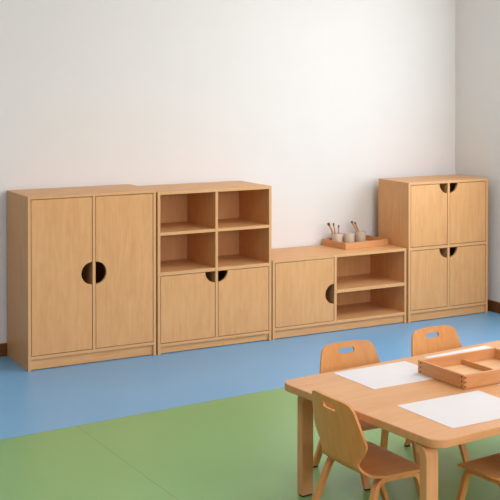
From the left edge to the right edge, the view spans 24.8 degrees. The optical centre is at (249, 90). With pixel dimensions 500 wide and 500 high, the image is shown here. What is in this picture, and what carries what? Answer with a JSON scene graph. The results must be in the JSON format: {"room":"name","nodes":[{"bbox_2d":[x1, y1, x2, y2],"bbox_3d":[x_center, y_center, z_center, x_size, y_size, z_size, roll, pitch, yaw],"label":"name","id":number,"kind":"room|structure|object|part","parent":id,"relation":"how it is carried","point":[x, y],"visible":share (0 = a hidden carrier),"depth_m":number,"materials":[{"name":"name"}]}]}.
{"room":"children's room","nodes":[
{"label":"children's room","id":0,"kind":"room"},
{"bbox_2d":[0,0,455,343],"bbox_3d":[-2.849,0.163,6.157,10.175,2.900,0.120,0,1,-29],"label":"wall","id":1,"kind":"structure","parent":0,"point":[315,102],"depth_m":7.59,"materials":[{"name":"paint"}]},
{"bbox_2d":[0,302,364,356],"bbox_3d":[-2.817,1.574,6.120,9.935,0.078,0.013,0,1,-29],"label":"baseboard","id":2,"kind":"structure","parent":1,"relation":"attached to","point":[3,346],"depth_m":6.84,"materials":[{"name":"brown wood"}]},
{"bbox_2d":[0,311,499,499],"bbox_3d":[-0.643,1.698,2.154,10.175,0.050,9.300,0,1,-29],"label":"floor","id":3,"kind":"structure","parent":0,"point":[217,422],"depth_m":5.47,"materials":[{"name":"plastic"}]},
{"bbox_2d":[7,184,155,371],"bbox_3d":[-1.017,1.101,6.856,0.799,1.002,0.410,0,1,-29],"label":"storage cabinet","id":4,"kind":"object","parent":3,"relation":"on","point":[81,261],"visible":1,"depth_m":6.67,"materials":[{"name":"brown wood"}]},
{"bbox_3d":[-1.359,1.113,6.668,0.018,0.984,0.410,0,1,-29],"label":"panel","id":5,"kind":"part","parent":4,"relation":"part of","materials":[{"name":"brown wood"}]},
{"bbox_3d":[-1.094,1.073,6.591,0.367,0.895,0.018,0,1,-29],"label":"door","id":6,"kind":"part","parent":4,"relation":"part of","materials":[{"name":"brown wood"}]},
{"bbox_3d":[-1.017,0.609,6.848,0.799,0.018,0.410,0,1,-29],"label":"panel","id":7,"kind":"part","parent":4,"relation":"part of","materials":[{"name":"brown wood"}]},
{"bbox_3d":[-1.113,1.066,7.031,0.763,0.902,0.008,0,1,-29],"label":"panel","id":8,"kind":"part","parent":4,"relation":"part of","materials":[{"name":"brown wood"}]},
{"bbox_3d":[-1.014,1.529,6.858,0.763,0.018,0.400,0,1,-29],"label":"panel","id":9,"kind":"part","parent":4,"relation":"part of","materials":[{"name":"brown wood"}]},
{"bbox_3d":[-0.751,1.070,6.779,0.364,0.895,0.018,0,1,-29],"label":"door","id":10,"kind":"part","parent":4,"relation":"part of","materials":[{"name":"brown wood"}]},
{"bbox_3d":[-0.674,1.107,7.044,0.018,0.984,0.410,0,1,-29],"label":"panel","id":11,"kind":"part","parent":4,"relation":"part of","materials":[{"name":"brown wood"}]},
{"bbox_2d":[140,181,271,354],"bbox_3d":[-0.310,1.102,7.240,0.794,0.988,0.415,0,1,-29],"label":"storage cabinet","id":12,"kind":"object","parent":3,"relation":"on","point":[214,239],"visible":0.88,"depth_m":7.16,"materials":[{"name":"brown wood"}]},
{"bbox_3d":[-0.650,1.114,7.054,0.018,0.970,0.415,0,1,-29],"label":"panel","id":13,"kind":"part","parent":12,"relation":"part of","materials":[{"name":"brown wood"}]},
{"bbox_2d":[160,259,214,275],"bbox_3d":[-0.476,1.110,7.144,0.374,0.021,0.404,0,1,-29],"label":"shelf","id":14,"kind":"object","parent":12,"relation":"attached to","point":[171,267],"depth_m":7.07,"materials":[{"name":"brown wood"}]},
{"bbox_2d":[160,221,214,235],"bbox_3d":[-0.476,0.866,7.140,0.374,0.019,0.404,0,1,-29],"label":"shelf","id":15,"kind":"object","parent":12,"relation":"attached to","point":[166,227],"depth_m":7.11,"materials":[{"name":"brown wood"}]},
{"bbox_3d":[-0.384,1.330,6.978,0.367,0.406,0.018,0,1,-29],"label":"door","id":16,"kind":"part","parent":12,"relation":"part of","materials":[{"name":"brown wood"}]},
{"bbox_3d":[-0.407,1.077,7.418,0.758,0.906,0.008,0,1,-29],"label":"panel","id":17,"kind":"part","parent":12,"relation":"part of","materials":[{"name":"brown wood"}]},
{"bbox_3d":[-0.310,0.617,7.233,0.794,0.018,0.415,0,1,-29],"label":"panel","id":18,"kind":"part","parent":12,"relation":"part of","materials":[{"name":"brown wood"}]},
{"bbox_3d":[-0.308,1.541,7.243,0.758,0.018,0.404,0,1,-29],"label":"panel","id":19,"kind":"part","parent":12,"relation":"part of","materials":[{"name":"brown wood"}]},
{"bbox_2d":[218,254,268,270],"bbox_3d":[-0.136,1.107,7.330,0.366,0.021,0.404,0,1,-29],"label":"shelf","id":20,"kind":"object","parent":12,"relation":"attached to","point":[250,262],"depth_m":7.25,"materials":[{"name":"brown wood"}]},
{"bbox_2d":[218,218,268,231],"bbox_3d":[-0.136,0.863,7.327,0.366,0.019,0.404,0,1,-29],"label":"shelf","id":21,"kind":"object","parent":12,"relation":"attached to","point":[224,224],"depth_m":7.27,"materials":[{"name":"brown wood"}]},
{"bbox_3d":[-0.043,1.327,7.165,0.359,0.406,0.018,0,1,-29],"label":"door","id":22,"kind":"part","parent":12,"relation":"part of","materials":[{"name":"brown wood"}]},
{"bbox_3d":[0.030,1.108,7.427,0.018,0.970,0.415,0,1,-29],"label":"panel","id":23,"kind":"part","parent":12,"relation":"part of","materials":[{"name":"brown wood"}]},
{"bbox_2d":[271,244,406,339],"bbox_3d":[0.508,1.334,7.691,1.056,0.511,0.417,0,1,-29],"label":"storage cabinet","id":24,"kind":"object","parent":3,"relation":"on","point":[309,283],"visible":0.91,"depth_m":7.56,"materials":[{"name":"brown wood"}]},
{"bbox_3d":[0.053,1.347,7.442,0.018,0.493,0.417,0,1,-29],"label":"panel","id":25,"kind":"part","parent":24,"relation":"part of","materials":[{"name":"brown wood"}]},
{"bbox_3d":[0.354,1.311,7.380,0.444,0.412,0.018,0,1,-29],"label":"door","id":26,"kind":"part","parent":24,"relation":"part of","materials":[{"name":"brown wood"}]},
{"bbox_3d":[0.410,1.303,7.869,1.020,0.419,0.008,0,1,-29],"label":"panel","id":27,"kind":"part","parent":24,"relation":"part of","materials":[{"name":"brown wood"}]},
{"bbox_3d":[0.508,1.087,7.687,1.056,0.018,0.417,0,1,-29],"label":"panel","id":28,"kind":"part","parent":24,"relation":"part of","materials":[{"name":"brown wood"}]},
{"bbox_3d":[0.510,1.524,7.690,1.020,0.018,0.406,0,1,-29],"label":"panel","id":29,"kind":"part","parent":24,"relation":"part of","materials":[{"name":"brown wood"}]},
{"bbox_2d":[322,235,387,249],"bbox_3d":[0.733,1.053,7.902,0.376,0.043,0.262,-1,1,-33],"label":"wooden tray","id":30,"kind":"object","parent":24,"relation":"on","point":[371,241],"visible":0.73,"depth_m":7.82,"materials":[{"name":"brown wood"}]},
{"bbox_2d":[332,233,341,241],"bbox_3d":[0.606,1.029,7.906,0.076,0.072,0.076,0,1,-29],"label":"cup","id":31,"kind":"object","parent":30,"relation":"on","point":[335,237],"visible":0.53,"depth_m":7.87,"materials":[{"name":"white ceramic"}]},
{"bbox_2d":[344,232,354,242],"bbox_3d":[0.692,1.029,7.919,0.076,0.072,0.076,0,1,-29],"label":"cup","id":32,"kind":"object","parent":30,"relation":"on","point":[349,237],"visible":0.8,"depth_m":7.89,"materials":[{"name":"white ceramic"}]},
{"bbox_2d":[355,231,365,241],"bbox_3d":[0.778,1.028,7.991,0.076,0.072,0.076,0,1,-29],"label":"cup","id":33,"kind":"object","parent":30,"relation":"on","point":[360,236],"visible":0.84,"depth_m":7.96,"materials":[{"name":"white ceramic"}]},
{"bbox_2d":[337,273,403,292],"bbox_3d":[0.716,1.321,7.799,0.550,0.022,0.406,0,1,-29],"label":"shelf","id":34,"kind":"object","parent":24,"relation":"attached to","point":[346,282],"depth_m":7.79,"materials":[{"name":"brown wood"}]},
{"bbox_3d":[0.963,1.339,7.940,0.018,0.493,0.417,0,1,-29],"label":"panel","id":35,"kind":"part","parent":24,"relation":"part of","materials":[{"name":"brown wood"}]},
{"bbox_2d":[312,390,419,499],"bbox_3d":[0.450,1.382,4.279,0.384,0.518,0.392,0,1,-30],"label":"chair","id":36,"kind":"object","parent":3,"relation":"on","point":[340,433],"visible":0.95,"depth_m":4.18,"materials":[{"name":"wood"}]},
{"bbox_3d":[0.310,1.516,4.381,0.180,0.234,0.046,0,1,-18],"label":"leg","id":37,"kind":"part","parent":36,"relation":"part of","materials":[{"name":"brown wood"}]},
{"bbox_3d":[0.312,1.243,4.198,0.067,0.238,0.336,0,1,-30],"label":"backrest","id":38,"kind":"part","parent":36,"relation":"part of","materials":[{"name":"brown wood"}]},
{"bbox_3d":[0.452,1.383,4.280,0.288,0.054,0.392,0,1,-30],"label":"seat","id":39,"kind":"part","parent":36,"relation":"part of","materials":[{"name":"brown wood"}]},
{"bbox_3d":[0.470,1.521,4.103,0.173,0.234,0.061,0,1,-30],"label":"leg","id":40,"kind":"part","parent":36,"relation":"part of","materials":[{"name":"brown wood"}]},
{"bbox_3d":[0.468,1.515,4.458,0.178,0.234,0.035,0,1,-26],"label":"leg","id":41,"kind":"part","parent":36,"relation":"part of","materials":[{"name":"brown wood"}]},
{"bbox_3d":[0.612,1.519,4.206,0.178,0.234,0.035,-1,1,-34],"label":"leg","id":42,"kind":"part","parent":36,"relation":"part of","materials":[{"name":"brown wood"}]},
{"bbox_2d":[313,340,419,490],"bbox_3d":[0.511,1.373,4.873,0.392,0.518,0.384,0,1,-29],"label":"chair","id":43,"kind":"object","parent":3,"relation":"on","point":[364,352],"visible":0.27,"depth_m":5.00,"materials":[{"name":"wood"}]},
{"bbox_3d":[0.339,1.509,4.863,0.046,0.234,0.180,-1,1,-40],"label":"leg","id":44,"kind":"part","parent":43,"relation":"part of","materials":[{"name":"brown wood"}]},
{"bbox_3d":[0.435,1.230,5.010,0.336,0.238,0.067,0,1,-29],"label":"backrest","id":45,"kind":"part","parent":43,"relation":"part of","materials":[{"name":"brown wood"}]},
{"bbox_3d":[0.434,1.511,4.715,0.035,0.234,0.178,-1,1,-33],"label":"leg","id":46,"kind":"part","parent":43,"relation":"part of","materials":[{"name":"brown wood"}]},
{"bbox_3d":[0.512,1.375,4.872,0.392,0.054,0.288,0,1,-29],"label":"seat","id":47,"kind":"part","parent":43,"relation":"part of","materials":[{"name":"brown wood"}]},
{"bbox_3d":[0.615,1.507,5.014,0.046,0.234,0.180,0,1,-17],"label":"leg","id":48,"kind":"part","parent":43,"relation":"part of","materials":[{"name":"brown wood"}]},
{"bbox_3d":[0.688,1.509,4.854,0.035,0.234,0.178,0,1,-25],"label":"leg","id":49,"kind":"part","parent":43,"relation":"part of","materials":[{"name":"brown wood"}]},
{"bbox_2d":[285,340,499,499],"bbox_3d":[1.044,1.403,4.659,1.620,0.464,0.914,-1,1,-34],"label":"table","id":50,"kind":"object","parent":3,"relation":"on","point":[378,408],"visible":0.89,"depth_m":4.36,"materials":[{"name":"brown wood"}]},
{"bbox_3d":[0.229,1.416,4.582,0.056,0.428,0.054,-1,1,-34],"label":"leg","id":51,"kind":"part","parent":50,"relation":"part of","materials":[{"name":"brown wood"}]},
{"bbox_2d":[334,361,433,388],"bbox_3d":[0.579,1.170,4.678,0.378,0.001,0.283,-1,1,-31],"label":"paper sheet","id":52,"kind":"object","parent":50,"relation":"on","point":[398,373],"visible":0.93,"depth_m":4.66,"materials":[{"name":"white paper"}]},
{"bbox_3d":[0.611,1.426,3.916,0.056,0.428,0.054,-1,1,-34],"label":"leg","id":53,"kind":"part","parent":50,"relation":"part of","materials":[{"name":"brown wood"}]},
{"bbox_2d":[397,391,499,427],"bbox_3d":[0.801,1.177,4.207,0.400,0.001,0.315,-1,1,-30],"label":"paper sheet","id":54,"kind":"object","parent":50,"relation":"on","point":[474,407],"visible":1,"depth_m":4.20,"materials":[{"name":"white paper"}]},
{"bbox_2d":[424,346,491,357],"bbox_3d":[0.995,1.166,4.954,0.378,0.001,0.283,-1,1,-34],"label":"paper sheet","id":55,"kind":"object","parent":50,"relation":"on","point":[480,347],"visible":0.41,"depth_m":5.07,"materials":[{"name":"white paper"}]},
{"bbox_2d":[418,347,499,388],"bbox_3d":[0.951,1.142,4.688,0.425,0.054,0.287,-1,1,-31],"label":"wooden tray","id":56,"kind":"object","parent":50,"relation":"on","point":[471,369],"visible":1,"depth_m":4.69,"materials":[{"name":"brown wood"}]},
{"bbox_2d":[378,174,487,322],"bbox_3d":[1.303,1.104,8.072,0.698,0.960,0.356,0,1,-29],"label":"storage cabinet","id":57,"kind":"object","parent":3,"relation":"on","point":[441,221],"visible":0.98,"depth_m":7.91,"materials":[{"name":"brown wood"}]},
{"bbox_3d":[1.004,1.115,7.909,0.018,0.942,0.356,0,1,-29],"label":"panel","id":58,"kind":"part","parent":57,"relation":"part of","materials":[{"name":"brown wood"}]},
{"bbox_3d":[1.233,1.302,7.845,0.311,0.406,0.018,0,1,-29],"label":"door","id":59,"kind":"part","parent":57,"relation":"part of","materials":[{"name":"brown wood"}]},
{"bbox_2d":[411,244,446,250],"bbox_3d":[1.154,1.083,7.985,0.318,0.021,0.346,0,1,-29],"label":"shelf","id":60,"kind":"object","parent":57,"relation":"attached to","point":[419,247],"depth_m":7.83,"materials":[{"name":"brown wood"}]},
{"bbox_3d":[1.233,0.860,7.839,0.311,0.422,0.018,0,1,-29],"label":"door","id":61,"kind":"part","parent":57,"relation":"part of","materials":[{"name":"brown wood"}]},
{"bbox_3d":[1.303,0.633,8.065,0.698,0.018,0.356,0,1,-29],"label":"panel","id":62,"kind":"part","parent":57,"relation":"part of","materials":[{"name":"brown wood"}]},
{"bbox_3d":[1.220,1.071,8.223,0.662,0.863,0.008,0,1,-29],"label":"panel","id":63,"kind":"part","parent":57,"relation":"part of","materials":[{"name":"brown wood"}]},
{"bbox_3d":[1.305,1.514,8.074,0.662,0.018,0.346,0,1,-29],"label":"panel","id":64,"kind":"part","parent":57,"relation":"part of","materials":[{"name":"brown wood"}]},
{"bbox_3d":[1.531,1.299,8.009,0.318,0.406,0.018,0,1,-29],"label":"door","id":65,"kind":"part","parent":57,"relation":"part of","materials":[{"name":"brown wood"}]},
{"bbox_2d":[450,241,485,246],"bbox_3d":[1.453,1.080,8.149,0.325,0.021,0.346,0,1,-29],"label":"shelf","id":66,"kind":"object","parent":57,"relation":"attached to","point":[452,243],"depth_m":8.00,"materials":[{"name":"brown wood"}]},
{"bbox_3d":[1.531,0.857,8.002,0.318,0.422,0.018,0,1,-29],"label":"door","id":67,"kind":"part","parent":57,"relation":"part of","materials":[{"name":"brown wood"}]},
{"bbox_3d":[1.601,1.110,8.236,0.018,0.942,0.356,0,1,-29],"label":"panel","id":68,"kind":"part","parent":57,"relation":"part of","materials":[{"name":"brown wood"}]},
{"bbox_2d":[404,325,469,461],"bbox_3d":[0.953,1.368,5.173,0.392,0.518,0.384,-1,1,-35],"label":"chair","id":69,"kind":"object","parent":3,"relation":"on","point":[447,338],"visible":0.24,"depth_m":5.30,"materials":[{"name":"wood"}]},
{"bbox_3d":[0.783,1.505,5.144,0.180,0.234,0.046,1,1,44],"label":"leg","id":70,"kind":"part","parent":69,"relation":"part of","materials":[{"name":"brown wood"}]},
{"bbox_3d":[0.863,1.226,5.301,0.336,0.238,0.067,-1,1,-35],"label":"backrest","id":71,"kind":"part","parent":69,"relation":"part of","materials":[{"name":"brown wood"}]},
{"bbox_3d":[0.893,1.507,5.007,0.035,0.234,0.178,-1,1,-39],"label":"leg","id":72,"kind":"part","parent":69,"relation":"part of","materials":[{"name":"brown wood"}]},
{"bbox_2d":[456,453,499,499],"bbox_3d":[0.996,1.383,4.232,0.392,0.518,0.384,-1,1,-34],"label":"chair","id":73,"kind":"object","parent":3,"relation":"on","point":[488,467],"visible":1,"depth_m":4.22,"materials":[{"name":"wood"}]},
{"bbox_3d":[0.818,1.519,4.238,0.035,0.234,0.178,-1,1,-30],"label":"leg","id":74,"kind":"part","parent":73,"relation":"part of","materials":[{"name":"brown wood"}]},
{"bbox_3d":[0.995,1.384,4.234,0.392,0.054,0.288,-1,1,-34],"label":"seat","id":75,"kind":"part","parent":73,"relation":"part of","materials":[{"name":"brown wood"}]},
{"bbox_3d":[0.906,1.521,4.086,0.046,0.234,0.180,0,1,-22],"label":"leg","id":76,"kind":"part","parent":73,"relation":"part of","materials":[{"name":"brown wood"}]},
{"bbox_2d":[455,0,499,301],"bbox_3d":[3.795,0.188,4.495,0.120,2.900,9.180,0,1,-29],"label":"wall","id":77,"kind":"structure","parent":0,"point":[477,47],"depth_m":8.22,"materials":[{"name":"paint"}]},
{"bbox_2d":[488,300,499,313],"bbox_3d":[3.711,1.598,4.531,0.013,0.078,9.047,0,1,-29],"label":"baseboard","id":78,"kind":"structure","parent":77,"relation":"attached to","point":[493,306],"depth_m":8.10,"materials":[{"name":"brown wood"}]}
]}

